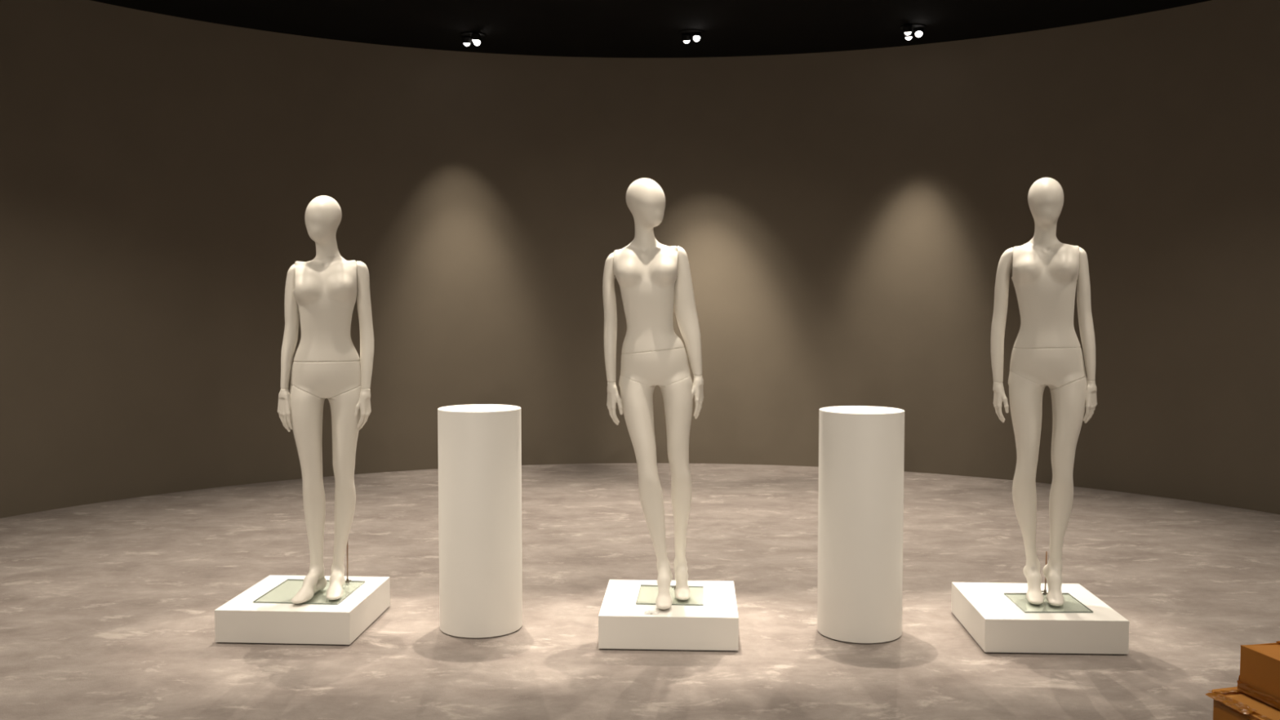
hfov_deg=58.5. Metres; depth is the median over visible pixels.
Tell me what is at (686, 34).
ceiling spotlight
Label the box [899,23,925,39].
ceiling spotlight
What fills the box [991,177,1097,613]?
mannequin
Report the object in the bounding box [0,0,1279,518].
wall
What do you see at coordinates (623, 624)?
plinth
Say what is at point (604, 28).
ceiling
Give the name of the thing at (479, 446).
round column
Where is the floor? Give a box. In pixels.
[0,462,1279,719]
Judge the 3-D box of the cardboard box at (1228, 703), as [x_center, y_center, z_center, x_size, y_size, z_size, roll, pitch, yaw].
[2.030,1.187,3.462,0.374,0.252,0.506,-1,3,-13]
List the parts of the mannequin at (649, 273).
arm, leg, plate, leg, arm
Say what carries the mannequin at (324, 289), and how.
on the plinth at (240, 620)
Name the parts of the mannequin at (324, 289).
arm, leg, plate, leg, support rod, arm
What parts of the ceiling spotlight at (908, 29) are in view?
mounting plate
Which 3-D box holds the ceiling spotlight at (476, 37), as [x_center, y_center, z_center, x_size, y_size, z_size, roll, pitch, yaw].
[-1.352,-2.596,9.250,0.200,0.088,0.224,0,3,0]
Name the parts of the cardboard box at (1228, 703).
panel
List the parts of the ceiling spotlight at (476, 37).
mounting plate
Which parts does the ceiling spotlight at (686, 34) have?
mounting plate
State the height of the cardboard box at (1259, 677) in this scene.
0.154 m
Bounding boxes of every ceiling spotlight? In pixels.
[460,31,485,46]
[679,29,703,43]
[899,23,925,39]
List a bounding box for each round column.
[437,404,522,638]
[817,405,904,644]
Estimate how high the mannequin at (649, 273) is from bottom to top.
1.881 m
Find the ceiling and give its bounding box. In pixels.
[90,0,1210,57]
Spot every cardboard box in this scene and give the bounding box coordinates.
[1204,686,1279,719]
[1237,640,1279,709]
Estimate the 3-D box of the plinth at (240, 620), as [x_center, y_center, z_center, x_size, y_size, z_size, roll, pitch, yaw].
[-1.529,1.141,5.252,0.595,0.148,0.628,0,3,3]
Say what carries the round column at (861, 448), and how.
on the floor
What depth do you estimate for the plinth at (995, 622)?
4.82 m
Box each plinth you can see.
[214,575,390,644]
[598,579,738,651]
[951,582,1128,654]
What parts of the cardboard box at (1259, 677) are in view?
panel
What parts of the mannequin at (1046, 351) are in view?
arm, leg, support rod, plate, leg, arm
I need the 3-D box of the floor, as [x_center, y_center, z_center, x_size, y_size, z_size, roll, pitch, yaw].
[0.000,1.252,4.575,14.000,0.001,15.000,0,3,0]
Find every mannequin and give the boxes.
[253,195,373,604]
[602,177,703,609]
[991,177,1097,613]

